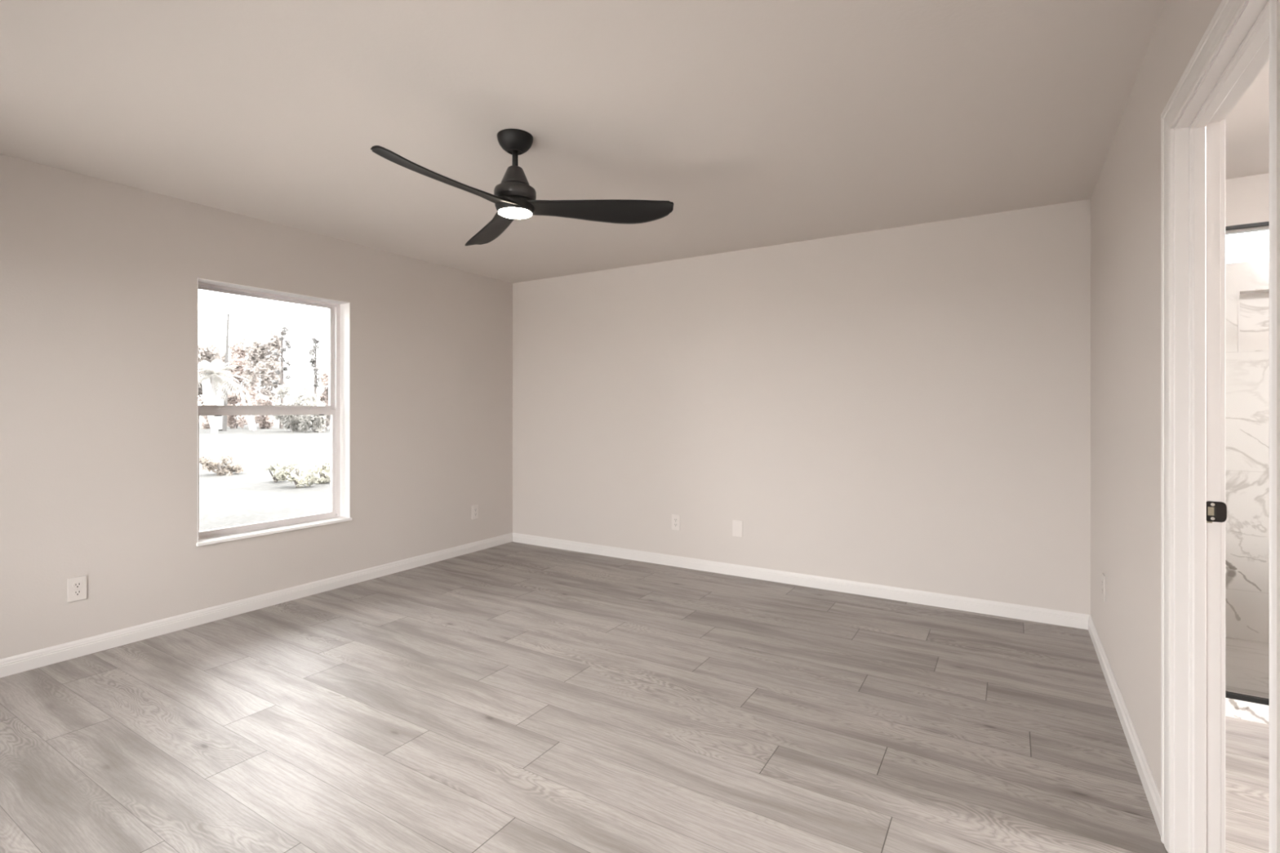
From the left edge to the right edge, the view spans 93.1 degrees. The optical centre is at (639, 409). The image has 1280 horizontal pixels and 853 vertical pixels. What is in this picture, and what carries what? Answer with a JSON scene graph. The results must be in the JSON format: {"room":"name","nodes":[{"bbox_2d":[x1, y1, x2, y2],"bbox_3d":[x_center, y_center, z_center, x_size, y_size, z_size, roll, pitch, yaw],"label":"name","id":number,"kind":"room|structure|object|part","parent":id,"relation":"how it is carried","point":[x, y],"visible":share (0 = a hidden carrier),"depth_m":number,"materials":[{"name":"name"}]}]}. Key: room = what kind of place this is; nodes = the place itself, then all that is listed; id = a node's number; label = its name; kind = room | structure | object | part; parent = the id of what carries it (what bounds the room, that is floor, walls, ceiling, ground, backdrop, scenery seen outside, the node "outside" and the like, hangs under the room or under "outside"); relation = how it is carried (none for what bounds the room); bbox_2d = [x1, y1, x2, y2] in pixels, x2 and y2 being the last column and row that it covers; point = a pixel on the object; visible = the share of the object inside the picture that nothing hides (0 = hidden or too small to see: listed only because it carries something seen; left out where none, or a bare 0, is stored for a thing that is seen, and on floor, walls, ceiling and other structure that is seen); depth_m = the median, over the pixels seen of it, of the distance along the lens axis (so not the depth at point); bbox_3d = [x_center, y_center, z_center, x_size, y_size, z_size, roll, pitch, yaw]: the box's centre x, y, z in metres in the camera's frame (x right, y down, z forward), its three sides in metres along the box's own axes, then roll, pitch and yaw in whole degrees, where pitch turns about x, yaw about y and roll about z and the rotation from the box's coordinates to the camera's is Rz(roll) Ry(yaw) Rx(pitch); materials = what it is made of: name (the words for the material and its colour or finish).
{"room":"empty bedroom","nodes":[
{"label":"empty bedroom","id":0,"kind":"room"},
{"bbox_2d":[0,153,512,658],"bbox_3d":[-2.496,0.028,3.819,0.200,2.440,5.020,0,0,31],"label":"wall","id":1,"kind":"structure","parent":0,"point":[99,277],"depth_m":3.40,"materials":[{"name":"grey paint"}]},
{"bbox_2d":[67,575,86,602],"bbox_3d":[-2.838,0.905,3.059,0.009,0.120,0.074,0,0,31],"label":"wall outlet","id":2,"kind":"object","parent":1,"relation":"attached to","point":[77,586],"visible":1,"depth_m":3.06,"materials":[{"name":"plastic"}]},
{"bbox_2d":[72,582,81,587],"bbox_3d":[-2.836,0.885,3.058,0.003,0.028,0.036,0,0,31],"label":"socket","id":3,"kind":"object","parent":2,"relation":"attached to","point":[75,584],"depth_m":3.06,"materials":[{"name":"plastic"}]},
{"bbox_2d":[72,589,81,595],"bbox_3d":[-2.836,0.924,3.058,0.003,0.028,0.036,0,0,31],"label":"socket","id":4,"kind":"object","parent":2,"relation":"attached to","point":[75,592],"depth_m":3.06,"materials":[{"name":"plastic"}]},
{"bbox_2d":[0,532,512,677],"bbox_3d":[-2.405,1.206,3.764,0.013,0.083,4.620,0,0,31],"label":"baseboard","id":5,"kind":"structure","parent":1,"relation":"attached to","point":[11,665],"depth_m":3.58,"materials":[{"name":"white wood"}]},
{"bbox_2d":[195,277,351,546],"bbox_3d":[-2.388,0.014,3.964,0.203,1.553,0.964,0,0,31],"label":"window","id":6,"kind":"structure","parent":1,"relation":"in","point":[339,312],"depth_m":4.29,"materials":[{"name":"white paint"}]},
{"bbox_3d":[-2.461,-0.358,4.008,0.027,0.765,0.900,0,0,31],"label":"sash","id":7,"kind":"part","parent":6,"relation":"part of","materials":[{"name":"clear glass"}]},
{"bbox_3d":[-2.460,-0.375,4.008,0.004,0.699,0.852,0,0,31],"label":"glass pane","id":8,"kind":"part","parent":6,"relation":"part of","materials":[{"name":"clear glass"}]},
{"bbox_3d":[-2.429,0.382,3.990,0.028,0.765,0.884,0,0,31],"label":"sash","id":9,"kind":"part","parent":6,"relation":"part of","materials":[{"name":"clear glass"}]},
{"bbox_3d":[-2.362,0.782,3.949,0.143,0.018,0.964,0,0,31],"label":"sill","id":10,"kind":"part","parent":6,"relation":"part of","materials":[{"name":"white paint"}]},
{"bbox_2d":[471,504,478,519],"bbox_3d":[-1.449,0.903,5.332,0.009,0.120,0.074,0,0,31],"label":"wall outlet","id":11,"kind":"object","parent":1,"relation":"attached to","point":[474,508],"visible":1,"depth_m":5.33,"materials":[{"name":"plastic"}]},
{"bbox_2d":[0,542,1269,852],"bbox_3d":[0.234,1.248,2.150,6.240,0.001,4.660,0,0,31],"label":"floor","id":12,"kind":"structure","parent":0,"point":[512,697],"depth_m":2.35,"materials":[{"name":"grey wood"}]},
{"bbox_2d":[1225,689,1269,724],"bbox_3d":[2.906,1.211,2.204,1.697,0.074,0.102,0,0,31],"label":"shower curb","id":13,"kind":"object","parent":12,"relation":"on","point":[1236,708],"depth_m":2.43,"materials":[{"name":"stone"}]},
{"bbox_2d":[1225,221,1269,705],"bbox_3d":[2.888,0.214,2.175,1.695,1.919,0.024,0,0,31],"label":"screen","id":14,"kind":"object","parent":13,"relation":"on","point":[1229,695],"visible":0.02,"depth_m":2.44,"materials":[{"name":"black metal"}]},
{"bbox_3d":[2.887,-0.738,2.172,1.695,0.015,0.018,0,0,31],"label":"rail","id":15,"kind":"part","parent":14,"relation":"part of","materials":[{"name":"black metal"}]},
{"bbox_3d":[2.888,1.164,2.175,1.695,0.020,0.024,0,0,31],"label":"rail","id":16,"kind":"part","parent":14,"relation":"part of","materials":[{"name":"black metal"}]},
{"bbox_2d":[0,0,1269,283],"bbox_3d":[0.192,-1.252,2.176,6.500,0.120,5.020,0,0,31],"label":"ceiling","id":17,"kind":"structure","parent":0,"point":[762,123],"depth_m":2.42,"materials":[{"name":"grey paint"}]},
{"bbox_2d":[370,128,673,246],"bbox_3d":[-0.627,-1.016,2.529,1.222,0.353,1.088,0,0,31],"label":"ceiling fan","id":18,"kind":"object","parent":17,"relation":"hanging from","point":[513,198],"visible":1,"depth_m":2.62,"materials":[{"name":"black metal"}]},
{"bbox_3d":[-0.721,-0.870,2.328,0.162,0.062,0.647,0,0,30],"label":"blade","id":19,"kind":"part","parent":18,"relation":"part of","materials":[{"name":"black metal"}]},
{"bbox_3d":[-0.734,-0.870,2.970,0.162,0.062,0.647,0,0,-29],"label":"blade","id":20,"kind":"part","parent":18,"relation":"part of","materials":[{"name":"black metal"}]},
{"bbox_3d":[-0.546,-1.016,2.653,0.124,0.080,0.124,0,0,31],"label":"motor","id":21,"kind":"part","parent":18,"relation":"part of","materials":[{"name":"black metal"}]},
{"bbox_3d":[-0.177,-0.870,2.664,0.647,0.062,0.162,0,0,0],"label":"blade","id":22,"kind":"part","parent":18,"relation":"part of","materials":[{"name":"black metal"}]},
{"bbox_2d":[512,173,1269,614],"bbox_3d":[1.534,0.028,4.180,6.300,2.440,0.200,0,0,31],"label":"wall","id":23,"kind":"structure","parent":0,"point":[908,406],"depth_m":4.16,"materials":[{"name":"grey paint"}]},
{"bbox_2d":[671,514,679,530],"bbox_3d":[0.284,0.898,4.822,0.074,0.120,0.009,0,0,31],"label":"wall outlet","id":24,"kind":"object","parent":23,"relation":"attached to","point":[675,518],"visible":1,"depth_m":4.82,"materials":[{"name":"plastic"}]},
{"bbox_2d":[732,520,742,537],"bbox_3d":[0.731,0.893,4.550,0.080,0.122,0.007,0,0,31],"label":"blank plate","id":25,"kind":"object","parent":23,"relation":"attached to","point":[737,526],"visible":1,"depth_m":4.55,"materials":[{"name":"plastic"}]},
{"bbox_2d":[512,532,1089,629],"bbox_3d":[0.671,1.206,4.583,4.408,0.083,0.013,0,0,31],"label":"baseboard","id":26,"kind":"structure","parent":23,"relation":"attached to","point":[1068,619],"depth_m":4.16,"materials":[{"name":"white wood"}]},
{"bbox_2d":[1225,259,1269,643],"bbox_3d":[3.409,0.247,3.027,1.697,2.002,0.212,0,0,31],"label":"shower tile","id":27,"kind":"structure","parent":23,"relation":"attached to","point":[1246,373],"depth_m":3.10,"materials":[{"name":"tile"}]},
{"bbox_2d":[1237,288,1269,352],"bbox_3d":[3.276,-0.452,2.983,0.492,0.318,0.004,0,0,31],"label":"niche","id":28,"kind":"object","parent":27,"relation":"attached to","point":[1238,291],"visible":1,"depth_m":3.11,"materials":[{"name":"white tile"}]},
{"bbox_2d":[1225,226,1269,235],"bbox_3d":[3.390,-0.851,3.075,1.180,0.193,0.050,0,0,31],"label":"window","id":29,"kind":"structure","parent":23,"relation":"in","point":[1265,228],"depth_m":3.19,"materials":[{"name":"white plastic"}]},
{"bbox_2d":[1090,0,1279,852],"bbox_3d":[1.371,0.028,1.456,0.048,2.440,4.620,0,0,31],"label":"wall","id":30,"kind":"structure","parent":0,"point":[1126,198],"depth_m":2.19,"materials":[{"name":"grey paint"}]},
{"bbox_2d":[1102,573,1105,601],"bbox_3d":[2.239,0.858,2.929,0.009,0.120,0.074,0,0,31],"label":"wall outlet","id":31,"kind":"object","parent":30,"relation":"attached to","point":[1103,574],"visible":1,"depth_m":2.92,"materials":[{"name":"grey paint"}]},
{"bbox_2d":[1088,614,1160,835],"bbox_3d":[2.034,1.206,2.599,0.013,0.083,1.977,0,0,31],"label":"baseboard","id":32,"kind":"structure","parent":30,"relation":"attached to","point":[1151,789],"depth_m":2.24,"materials":[{"name":"white wood"}]},
{"bbox_2d":[1160,0,1276,852],"bbox_3d":[1.331,0.192,1.349,0.124,2.103,0.890,0,0,31],"label":"door frame","id":33,"kind":"structure","parent":30,"relation":"in","point":[1239,40],"depth_m":1.64,"materials":[{"name":"white wood"}]},
{"bbox_2d":[1213,506,1216,515],"bbox_3d":[1.549,0.275,1.634,0.004,0.023,0.001,0,0,31],"label":"strike plate","id":34,"kind":"object","parent":33,"relation":"attached to","point":[1215,508],"depth_m":1.63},
{"bbox_3d":[1.553,0.276,1.634,0.043,0.055,0.004,0,0,28],"label":"strike plate","id":35,"kind":"part","parent":33,"relation":"part of","materials":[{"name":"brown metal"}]},
{"bbox_3d":[1.373,0.201,1.312,0.012,2.085,0.872,0,0,31],"label":"casing","id":36,"kind":"part","parent":33,"relation":"part of","materials":[{"name":"white wood"}]},
{"bbox_2d":[1225,636,1269,697],"bbox_3d":[3.118,1.212,2.550,1.697,0.072,0.905,0,0,31],"label":"floor","id":37,"kind":"structure","parent":0,"point":[1246,661],"depth_m":2.77,"materials":[{"name":"stone"}]},
{"label":"outside","id":38,"kind":"structure","parent":0,"visible":0},
{"bbox_2d":[199,415,330,531],"bbox_3d":[-33.435,1.468,48.880,220.000,0.001,280.000,0,0,31],"label":"ground","id":39,"kind":"structure","parent":38,"point":[251,495],"depth_m":12.69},
{"bbox_2d":[198,394,220,429],"bbox_3d":[-32.660,0.081,45.957,1.533,3.338,1.871,0,0,-19],"label":"bush","id":40,"kind":"object","parent":39,"relation":"on","point":[206,424],"visible":0.15,"depth_m":45.66,"materials":[{"name":"green plant"}]},
{"bbox_2d":[201,377,222,430],"bbox_3d":[-29.559,-0.380,41.964,1.534,3.928,0.836,0,0,-6],"label":"bare trunk","id":41,"kind":"object","parent":39,"relation":"on","point":[206,392],"visible":0.4,"depth_m":41.76,"materials":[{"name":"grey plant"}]},
{"bbox_2d":[198,341,229,426],"bbox_3d":[-35.763,-2.081,49.965,3.343,7.104,2.679,0,0,-12],"label":"broadleaf tree","id":42,"kind":"object","parent":39,"relation":"on","point":[210,354],"visible":0.39,"depth_m":49.75,"materials":[{"name":"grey plant"}]},
{"bbox_2d":[199,455,244,475],"bbox_3d":[-9.474,1.284,13.636,0.828,0.494,0.889,0,0,31],"label":"dry bush","id":43,"kind":"object","parent":39,"relation":"on","point":[209,462],"visible":1,"depth_m":13.63,"materials":[{"name":"brown plant"}]},
{"bbox_2d":[198,358,251,433],"bbox_3d":[-26.354,-0.830,37.529,3.959,4.602,3.686,0,0,-30],"label":"palm tree","id":44,"kind":"object","parent":39,"relation":"on","point":[213,372],"visible":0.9,"depth_m":37.37,"materials":[{"name":"green plant"}]},
{"bbox_2d":[222,313,230,431],"bbox_3d":[-27.983,-2.496,40.986,0.501,7.936,0.278,0,0,7],"label":"utility pole","id":45,"kind":"object","parent":39,"relation":"on","point":[226,361],"visible":0.68,"depth_m":40.93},
{"bbox_2d":[222,390,253,428],"bbox_3d":[-31.279,0.133,47.011,2.037,3.316,2.144,0,0,31],"label":"bush","id":46,"kind":"object","parent":39,"relation":"on","point":[233,400],"visible":0.57,"depth_m":46.80,"materials":[{"name":"green plant"}]},
{"bbox_2d":[217,333,264,422],"bbox_3d":[-37.593,-2.825,56.776,3.787,8.591,3.776,0,0,-3],"label":"broadleaf tree","id":47,"kind":"object","parent":39,"relation":"on","point":[237,355],"visible":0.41,"depth_m":56.62,"materials":[{"name":"green plant"}]},
{"bbox_2d":[239,387,252,430],"bbox_3d":[-27.938,-0.013,42.984,0.996,3.031,0.260,0,0,-3],"label":"bare trunk","id":48,"kind":"object","parent":39,"relation":"on","point":[247,417],"visible":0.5,"depth_m":42.92,"materials":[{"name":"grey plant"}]},
{"bbox_2d":[244,390,257,431],"bbox_3d":[-26.618,0.090,41.483,0.779,2.802,0.259,0,0,-4],"label":"bare trunk","id":49,"kind":"object","parent":39,"relation":"on","point":[252,418],"visible":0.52,"depth_m":41.42,"materials":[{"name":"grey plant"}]},
{"bbox_2d":[245,393,278,428],"bbox_3d":[-28.644,0.199,45.973,1.901,2.942,2.140,0,0,13],"label":"bush","id":50,"kind":"object","parent":39,"relation":"on","point":[264,421],"visible":0.74,"depth_m":45.80,"materials":[{"name":"green plant"}]},
{"bbox_2d":[240,328,286,405],"bbox_3d":[-30.624,-2.590,49.780,3.011,8.122,3.380,0,0,31],"label":"broadleaf tree","id":51,"kind":"object","parent":39,"relation":"on","point":[262,362],"visible":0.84,"depth_m":49.35,"materials":[{"name":"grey plant"}]},
{"bbox_2d":[262,460,293,482],"bbox_3d":[-7.289,1.240,12.224,0.486,0.473,0.622,0,0,-2],"label":"leafy shrub","id":52,"kind":"object","parent":39,"relation":"on","point":[273,468],"visible":0.59,"depth_m":12.10,"materials":[{"name":"green plant"}]},
{"bbox_2d":[271,326,293,428],"bbox_3d":[-27.399,-2.433,46.523,1.614,7.805,1.216,0,0,-10],"label":"pine tree","id":53,"kind":"object","parent":39,"relation":"on","point":[284,329],"visible":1,"depth_m":46.40,"materials":[{"name":"grey plant"}]},
{"bbox_2d":[271,384,316,431],"bbox_3d":[-22.918,0.110,40.095,2.748,3.566,2.588,0,0,31],"label":"bush","id":54,"kind":"object","parent":39,"relation":"on","point":[293,421],"visible":0.46,"depth_m":39.50,"materials":[{"name":"green plant"}]},
{"bbox_2d":[273,461,319,487],"bbox_3d":[-6.461,1.232,11.427,0.608,0.534,0.655,0,0,31],"label":"leafy shrub","id":55,"kind":"object","parent":39,"relation":"on","point":[287,473],"visible":1,"depth_m":11.40,"materials":[{"name":"green plant"}]},
{"bbox_2d":[297,392,326,432],"bbox_3d":[-21.169,0.358,38.938,1.951,2.836,1.927,0,0,31],"label":"bush","id":56,"kind":"object","parent":39,"relation":"on","point":[312,420],"visible":0.72,"depth_m":38.83,"materials":[{"name":"green plant"}]},
{"bbox_2d":[307,336,320,404],"bbox_3d":[-25.491,-2.130,47.533,1.057,7.199,1.394,0,0,-12],"label":"pine tree","id":57,"kind":"object","parent":39,"relation":"on","point":[313,352],"visible":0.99,"depth_m":47.31,"materials":[{"name":"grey plant"}]},
{"bbox_2d":[307,457,330,484],"bbox_3d":[-6.287,1.236,12.096,0.649,0.576,0.548,0,0,31],"label":"leafy shrub","id":58,"kind":"object","parent":39,"relation":"on","point":[324,469],"visible":0.75,"depth_m":11.98,"materials":[{"name":"green plant"}]},
{"bbox_2d":[317,414,330,430],"bbox_3d":[-22.268,0.361,43.019,1.881,2.229,1.970,0,0,-16],"label":"bush","id":59,"kind":"object","parent":39,"relation":"on","point":[327,423],"visible":0.21,"depth_m":42.56,"materials":[{"name":"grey plant"}]},
{"bbox_2d":[319,370,330,430],"bbox_3d":[-21.319,-0.602,42.061,1.648,4.151,1.895,0,0,-35],"label":"broadleaf tree","id":60,"kind":"object","parent":39,"relation":"on","point":[324,376],"visible":0.15,"depth_m":41.98,"materials":[{"name":"green plant"}]}
]}

